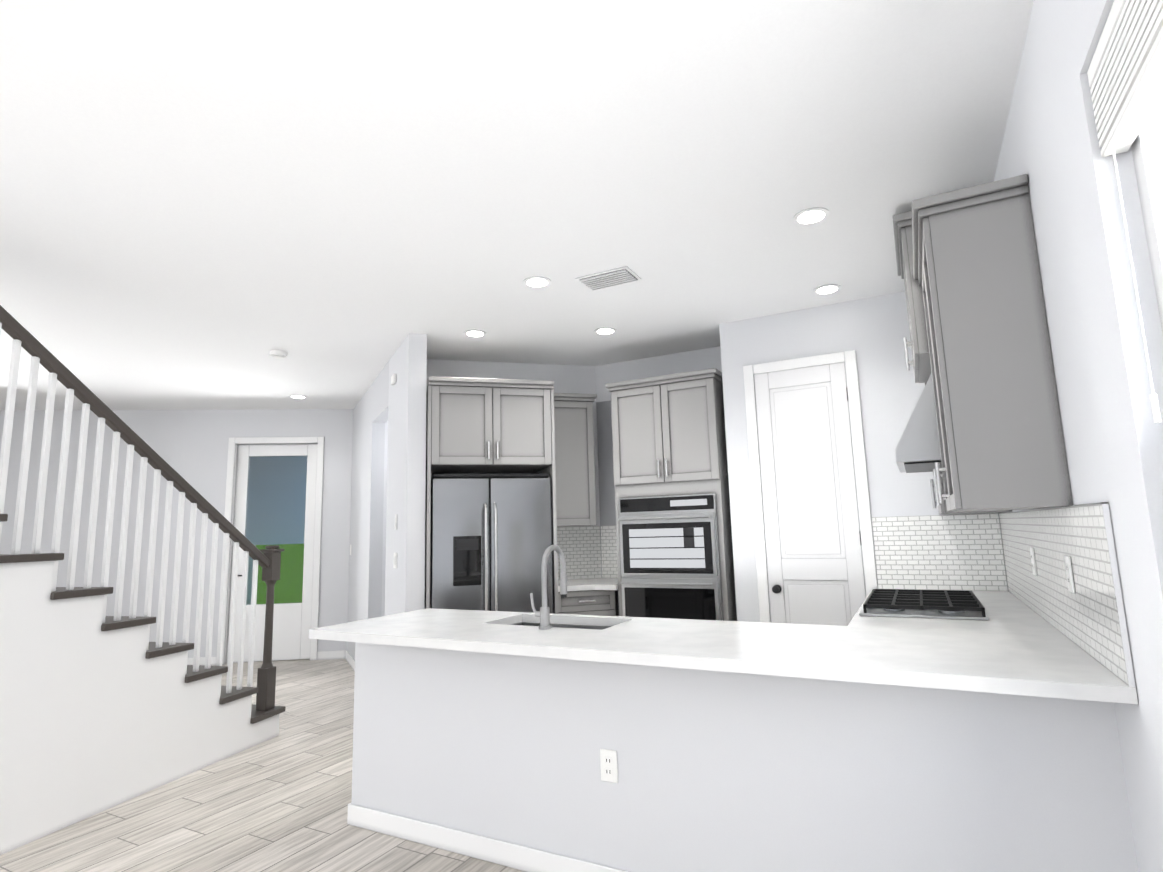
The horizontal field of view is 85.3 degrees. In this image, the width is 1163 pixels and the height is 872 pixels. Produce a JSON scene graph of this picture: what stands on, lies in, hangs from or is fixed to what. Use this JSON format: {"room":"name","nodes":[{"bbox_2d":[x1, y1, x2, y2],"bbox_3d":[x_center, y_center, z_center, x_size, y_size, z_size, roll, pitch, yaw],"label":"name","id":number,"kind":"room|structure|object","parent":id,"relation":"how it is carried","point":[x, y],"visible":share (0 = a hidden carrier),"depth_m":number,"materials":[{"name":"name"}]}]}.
{"room":"kitchen","nodes":[
{"label":"kitchen","id":0,"kind":"room"},
{"bbox_2d":[0,409,352,664],"bbox_3d":[-4.736,1.115,7.088,4.250,2.840,0.140,-1,-9,-7],"label":"wall","id":1,"kind":"structure","parent":0,"point":[190,447],"depth_m":7.09,"materials":[{"name":"paint"}]},
{"bbox_2d":[187,657,216,665],"bbox_3d":[-5.391,2.470,6.724,2.335,0.090,1.629,-6,-10,27],"label":"baseboard","id":2,"kind":"structure","parent":1,"relation":"attached to","point":[202,659],"depth_m":6.88,"materials":[{"name":"white wood"}]},
{"bbox_2d":[216,437,323,664],"bbox_3d":[-3.505,1.266,7.206,1.050,2.510,0.159,-1,-9,-7],"label":"door frame","id":3,"kind":"structure","parent":1,"relation":"attached to","point":[233,443],"depth_m":7.19,"materials":[{"name":"white wood"}]},
{"bbox_2d":[226,444,317,662],"bbox_3d":[-3.502,1.298,7.190,0.902,2.430,0.104,-1,-9,-7],"label":"front door","id":4,"kind":"structure","parent":1,"relation":"in","point":[291,640],"depth_m":7.15,"materials":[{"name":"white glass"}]},
{"bbox_2d":[317,650,354,670],"bbox_3d":[-2.415,2.351,6.481,1.459,0.090,0.859,-6,-10,27],"label":"baseboard","id":5,"kind":"structure","parent":1,"relation":"attached to","point":[330,655],"depth_m":7.03,"materials":[{"name":"white wood"}]},
{"bbox_2d":[0,659,525,871],"bbox_3d":[-3.176,2.045,3.800,10.675,0.050,13.000,-6,-10,27],"label":"floor","id":6,"kind":"structure","parent":0,"point":[281,801],"depth_m":3.08,"materials":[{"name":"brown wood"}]},
{"bbox_2d":[0,305,285,854],"bbox_3d":[-3.014,0.337,3.373,1.025,3.192,2.942,-4,-9,16],"label":"staircase","id":7,"kind":"structure","parent":6,"relation":"on","point":[100,711],"depth_m":3.29,"materials":[{"name":"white wood"}]},
{"bbox_2d":[430,474,552,612],"bbox_3d":[-0.715,1.207,4.861,0.880,1.785,0.781,1,-9,-15],"label":"fridge","id":8,"kind":"object","parent":6,"relation":"on","point":[490,539],"visible":0.6,"depth_m":4.60,"materials":[{"name":"metal"}]},
{"bbox_2d":[425,376,558,613],"bbox_3d":[-0.733,0.858,4.944,0.950,2.500,0.778,1,-9,-15],"label":"cabinet","id":9,"kind":"object","parent":6,"relation":"on","point":[487,426],"visible":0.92,"depth_m":4.75,"materials":[{"name":"grey wood"}]},
{"bbox_2d":[558,590,615,615],"bbox_3d":[-0.029,1.674,5.082,0.478,0.888,0.638,1,-9,-15],"label":"base cabinet","id":10,"kind":"object","parent":6,"relation":"on","point":[594,602],"visible":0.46,"depth_m":4.87,"materials":[{"name":"grey wood"}]},
{"bbox_2d":[558,578,617,591],"bbox_3d":[-0.008,1.215,5.170,0.825,0.040,0.828,-6,-10,27],"label":"countertop","id":11,"kind":"structure","parent":10,"relation":"on","point":[593,584],"depth_m":4.91,"materials":[{"name":"stone"}]},
{"bbox_2d":[605,368,736,620],"bbox_3d":[0.753,0.810,4.898,0.900,2.500,0.688,-6,-10,27],"label":"tall cabinet","id":12,"kind":"object","parent":6,"relation":"on","point":[675,560],"visible":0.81,"depth_m":4.69,"materials":[{"name":"grey wood"}]},
{"bbox_2d":[351,642,1138,871],"bbox_3d":[0.225,1.275,2.442,2.955,0.888,0.120,-6,-10,27],"label":"wall","id":13,"kind":"structure","parent":6,"relation":"on","point":[720,771],"depth_m":2.22,"materials":[{"name":"paint"}]},
{"bbox_2d":[347,802,629,871],"bbox_3d":[0.228,1.669,2.381,2.967,0.090,0.134,-6,-10,27],"label":"baseboard","id":14,"kind":"structure","parent":13,"relation":"attached to","point":[506,853],"depth_m":2.67,"materials":[{"name":"white wood"}]},
{"bbox_2d":[600,748,617,782],"bbox_3d":[0.105,1.270,2.432,0.072,0.116,0.008,-6,-10,27],"label":"outlet","id":15,"kind":"object","parent":13,"relation":"attached to","point":[608,766],"visible":1,"depth_m":2.43,"materials":[{"name":"plastic"}]},
{"bbox_3d":[1.705,1.300,2.892,0.754,0.888,2.040,-6,-10,27],"label":"base cabinet","id":16,"kind":"object","parent":6,"relation":"on","visible":0},
{"bbox_2d":[309,608,1137,703],"bbox_3d":[0.245,0.911,2.578,2.973,0.214,0.810,-6,-10,27],"label":"countertop","id":17,"kind":"structure","parent":16,"relation":"on","point":[1013,645],"depth_m":2.23,"materials":[{"name":"stone"}]},
{"bbox_2d":[530,545,566,629],"bbox_3d":[-0.146,0.672,2.851,0.104,0.358,0.217,-6,-10,27],"label":"faucet","id":18,"kind":"object","parent":17,"relation":"on","point":[543,613],"visible":1,"depth_m":2.78,"materials":[{"name":"silver metal"}]},
{"bbox_2d":[851,589,1055,628],"bbox_3d":[1.807,0.865,3.153,0.733,0.040,1.588,-6,-10,27],"label":"countertop","id":19,"kind":"structure","parent":16,"relation":"on","point":[1001,607],"depth_m":2.76,"materials":[{"name":"stone"}]},
{"bbox_2d":[859,589,988,619],"bbox_3d":[1.658,0.813,3.087,0.500,0.050,0.760,-6,-10,27],"label":"cooktop","id":20,"kind":"object","parent":19,"relation":"in","point":[950,604],"visible":1,"depth_m":2.89,"materials":[{"name":"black metal"}]},
{"bbox_2d":[246,456,306,604],"bbox_3d":[-8.012,1.109,6.437,0.120,2.840,13.120,-6,-10,27],"label":"sky","id":21,"kind":"structure","parent":0,"point":[283,481],"depth_m":11.19,"materials":[{"name":"paint"}]},
{"bbox_2d":[347,361,388,659],"bbox_3d":[-2.089,0.922,6.278,0.120,2.840,2.328,3,-9,-27],"label":"wall","id":22,"kind":"structure","parent":0,"point":[370,414],"depth_m":6.17,"materials":[{"name":"paint"}]},
{"bbox_2d":[381,421,387,616],"bbox_3d":[-1.043,0.850,5.991,1.480,2.840,1.057,3,-9,-27],"label":"wall","id":23,"kind":"structure","parent":0,"point":[384,521],"depth_m":6.05,"materials":[{"name":"paint"}]},
{"bbox_2d":[385,333,426,615],"bbox_3d":[-1.360,0.698,4.906,0.757,2.840,0.601,-6,-10,27],"label":"wall","id":24,"kind":"structure","parent":0,"point":[406,497],"depth_m":4.68,"materials":[{"name":"paint"}]},
{"bbox_2d":[391,374,395,384],"bbox_3d":[-1.526,-0.458,5.129,0.025,0.070,0.100,3,-9,-27],"label":"sensor","id":25,"kind":"object","parent":24,"relation":"attached to","point":[393,379],"visible":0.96,"depth_m":5.09,"materials":[{"name":"plastic"}]},
{"bbox_2d":[393,553,396,568],"bbox_3d":[-1.417,0.946,4.798,0.012,0.116,0.118,3,-9,-26],"label":"light switch","id":26,"kind":"object","parent":24,"relation":"attached to","point":[395,559],"depth_m":4.77,"materials":[{"name":"plastic"}]},
{"bbox_2d":[394,514,396,529],"bbox_3d":[-1.425,0.659,4.840,0.012,0.116,0.072,3,-9,-26],"label":"light switch","id":27,"kind":"object","parent":24,"relation":"attached to","point":[395,525],"depth_m":4.82,"materials":[{"name":"plastic"}]},
{"bbox_2d":[426,359,601,578],"bbox_3d":[-0.549,0.761,5.482,1.605,2.840,0.120,1,-9,-15],"label":"wall","id":28,"kind":"structure","parent":0,"point":[572,379],"depth_m":5.65,"materials":[{"name":"paint"}]},
{"bbox_2d":[554,393,596,526],"bbox_3d":[-0.116,0.213,5.433,0.458,1.115,0.358,1,-9,-15],"label":"upper cabinet","id":29,"kind":"object","parent":28,"relation":"attached to","point":[575,466],"visible":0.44,"depth_m":5.32,"materials":[{"name":"grey wood"}]},
{"bbox_2d":[557,526,601,579],"bbox_3d":[-0.096,1.016,5.495,0.548,0.452,0.011,1,-9,-15],"label":"backsplash","id":30,"kind":"structure","parent":28,"relation":"attached to","point":[580,546],"depth_m":5.51,"materials":[{"name":"tile"}]},
{"bbox_2d":[0,0,1033,457],"bbox_3d":[-3.256,-0.838,4.229,10.675,0.100,13.000,-6,-10,27],"label":"ceiling","id":31,"kind":"structure","parent":0,"point":[208,204],"depth_m":2.63,"materials":[{"name":"paint"}]},
{"bbox_2d":[269,350,286,358],"bbox_3d":[-2.454,-0.657,5.110,0.130,0.042,0.130,-6,-10,27],"label":"smoke detector","id":32,"kind":"object","parent":31,"relation":"attached to","point":[278,354],"visible":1,"depth_m":5.07,"materials":[{"name":"plastic"}]},
{"bbox_2d":[289,395,306,398],"bbox_3d":[-3.019,-0.417,6.728,0.170,0.008,0.170,-6,-10,27],"label":"recessed light","id":33,"kind":"object","parent":31,"relation":"in","point":[298,396],"visible":0.94,"depth_m":6.71,"materials":[{"name":"white plastic"}]},
{"bbox_2d":[464,330,485,336],"bbox_3d":[-0.802,-0.771,4.757,0.170,0.008,0.170,-6,-10,27],"label":"recessed light","id":34,"kind":"object","parent":31,"relation":"in","point":[474,333],"visible":1,"depth_m":4.74,"materials":[{"name":"white plastic"}]},
{"bbox_2d":[523,276,550,287],"bbox_3d":[-0.267,-0.927,3.810,0.170,0.008,0.170,-6,-10,27],"label":"recessed light","id":35,"kind":"object","parent":31,"relation":"in","point":[536,282],"visible":1,"depth_m":3.80,"materials":[{"name":"white plastic"}]},
{"bbox_2d":[594,327,615,334],"bbox_3d":[0.181,-0.794,4.786,0.170,0.008,0.170,-6,-10,27],"label":"recessed light","id":36,"kind":"object","parent":31,"relation":"in","point":[605,331],"visible":1,"depth_m":4.77,"materials":[{"name":"white plastic"}]},
{"bbox_2d":[575,266,640,290],"bbox_3d":[0.161,-0.938,3.789,0.340,0.016,0.220,-6,-10,27],"label":"ceiling vent","id":37,"kind":"object","parent":31,"relation":"in","point":[610,278],"visible":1,"depth_m":3.76,"materials":[{"name":"white metal"}]},
{"bbox_2d":[793,207,828,224],"bbox_3d":[1.122,-1.073,3.089,0.170,0.008,0.170,-6,-10,27],"label":"recessed light","id":38,"kind":"object","parent":31,"relation":"in","point":[811,216],"visible":1,"depth_m":3.08,"materials":[{"name":"white plastic"}]},
{"bbox_2d":[813,284,840,294],"bbox_3d":[1.579,-0.941,4.060,0.170,0.008,0.170,-6,-10,27],"label":"recessed light","id":39,"kind":"object","parent":31,"relation":"in","point":[827,289],"visible":0.96,"depth_m":4.05,"materials":[{"name":"white plastic"}]},
{"bbox_2d":[595,346,721,615],"bbox_3d":[0.755,0.709,5.374,1.375,2.840,0.120,-6,-10,27],"label":"wall","id":40,"kind":"structure","parent":0,"point":[694,360],"depth_m":5.62,"materials":[{"name":"paint"}]},
{"bbox_2d":[601,525,617,577],"bbox_3d":[0.359,1.000,5.469,0.410,0.452,0.011,-6,-10,27],"label":"backsplash","id":41,"kind":"structure","parent":40,"relation":"attached to","point":[609,551],"depth_m":5.52,"materials":[{"name":"tile"}]},
{"bbox_2d":[719,291,1007,621],"bbox_3d":[1.941,0.536,4.434,1.615,2.840,0.700,-6,-10,27],"label":"wall","id":42,"kind":"structure","parent":0,"point":[872,332],"depth_m":4.27,"materials":[{"name":"paint"}]},
{"bbox_2d":[754,362,865,625],"bbox_3d":[1.525,0.720,4.184,0.611,2.415,0.080,-6,-10,27],"label":"pantry door","id":43,"kind":"structure","parent":42,"relation":"in","point":[813,544],"depth_m":4.25,"materials":[{"name":"wood"}]},
{"bbox_2d":[743,350,877,622],"bbox_3d":[1.536,0.692,4.218,0.750,2.490,0.019,-6,-10,27],"label":"door frame","id":44,"kind":"structure","parent":42,"relation":"attached to","point":[848,358],"depth_m":4.30,"materials":[{"name":"white wood"}]},
{"bbox_2d":[872,513,1007,590],"bbox_3d":[2.178,0.714,3.876,0.684,0.450,0.011,-6,-10,27],"label":"backsplash","id":45,"kind":"structure","parent":42,"relation":"attached to","point":[948,552],"depth_m":3.86,"materials":[{"name":"tile"}]},
{"bbox_2d":[994,0,1162,871],"bbox_3d":[0.729,-0.047,0.285,0.160,2.840,10.000,-6,-10,27],"label":"wall","id":46,"kind":"structure","parent":0,"point":[1112,435],"depth_m":1.55,"materials":[{"name":"paint"}]},
{"bbox_2d":[893,211,930,382],"bbox_3d":[1.855,-0.692,3.218,0.418,0.685,0.779,-6,-10,27],"label":"upper cabinet","id":47,"kind":"object","parent":46,"relation":"attached to","point":[918,342],"visible":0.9,"depth_m":3.00,"materials":[{"name":"grey wood"}]},
{"bbox_2d":[895,373,941,472],"bbox_3d":[1.834,-0.099,3.150,0.502,0.500,0.715,-6,-10,27],"label":"range hood","id":48,"kind":"object","parent":46,"relation":"attached to","point":[917,449],"visible":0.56,"depth_m":2.89,"materials":[{"name":"silver metal"}]},
{"bbox_2d":[925,382,1011,513],"bbox_3d":[2.190,-0.111,3.680,0.358,1.115,0.537,-6,-10,27],"label":"upper cabinet","id":49,"kind":"object","parent":46,"relation":"attached to","point":[942,508],"visible":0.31,"depth_m":3.44,"materials":[{"name":"grey wood"}]},
{"bbox_2d":[912,174,1072,511],"bbox_3d":[1.545,-0.273,2.471,0.358,1.115,0.780,-6,-10,27],"label":"upper cabinet","id":50,"kind":"object","parent":46,"relation":"attached to","point":[976,272],"visible":1,"depth_m":2.15,"materials":[{"name":"grey wood"}]},
{"bbox_2d":[998,502,1135,686],"bbox_3d":[1.922,0.537,2.657,0.013,0.454,2.428,-6,-10,27],"label":"backsplash","id":51,"kind":"structure","parent":46,"relation":"attached to","point":[1088,616],"depth_m":2.00,"materials":[{"name":"tile"}]},
{"bbox_2d":[1030,547,1036,575],"bbox_3d":[1.939,0.538,2.711,0.008,0.116,0.072,-6,-10,27],"label":"outlet","id":52,"kind":"object","parent":51,"relation":"attached to","point":[1032,554],"depth_m":2.69,"materials":[{"name":"plastic"}]},
{"bbox_2d":[1064,556,1074,592],"bbox_3d":[1.593,0.451,2.063,0.008,0.116,0.072,-6,-10,27],"label":"outlet","id":53,"kind":"object","parent":51,"relation":"attached to","point":[1069,574],"depth_m":2.05,"materials":[{"name":"plastic"}]},
{"bbox_2d":[1087,0,1162,422],"bbox_3d":[0.976,-0.506,0.948,0.050,0.848,1.073,-6,-10,27],"label":"window blinds","id":54,"kind":"object","parent":46,"relation":"attached to","point":[1125,74],"visible":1,"depth_m":1.29,"materials":[{"name":"white plastic"}]},
{"bbox_2d":[1131,91,1162,333],"bbox_3d":[1.044,-0.077,0.855,0.060,1.730,1.085,-6,-10,27],"label":"window","id":55,"kind":"structure","parent":46,"relation":"in","point":[1147,149],"depth_m":1.37,"materials":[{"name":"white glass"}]},
{"label":"outside","id":56,"kind":"structure","parent":0,"visible":0},
{"bbox_2d":[256,544,303,603],"bbox_3d":[-3.120,2.551,10.614,4.500,1.550,0.100,-1,-9,-7],"label":"hedge","id":57,"kind":"object","parent":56,"point":[287,570],"depth_m":10.38,"materials":[{"name":"green plant"}]}
]}

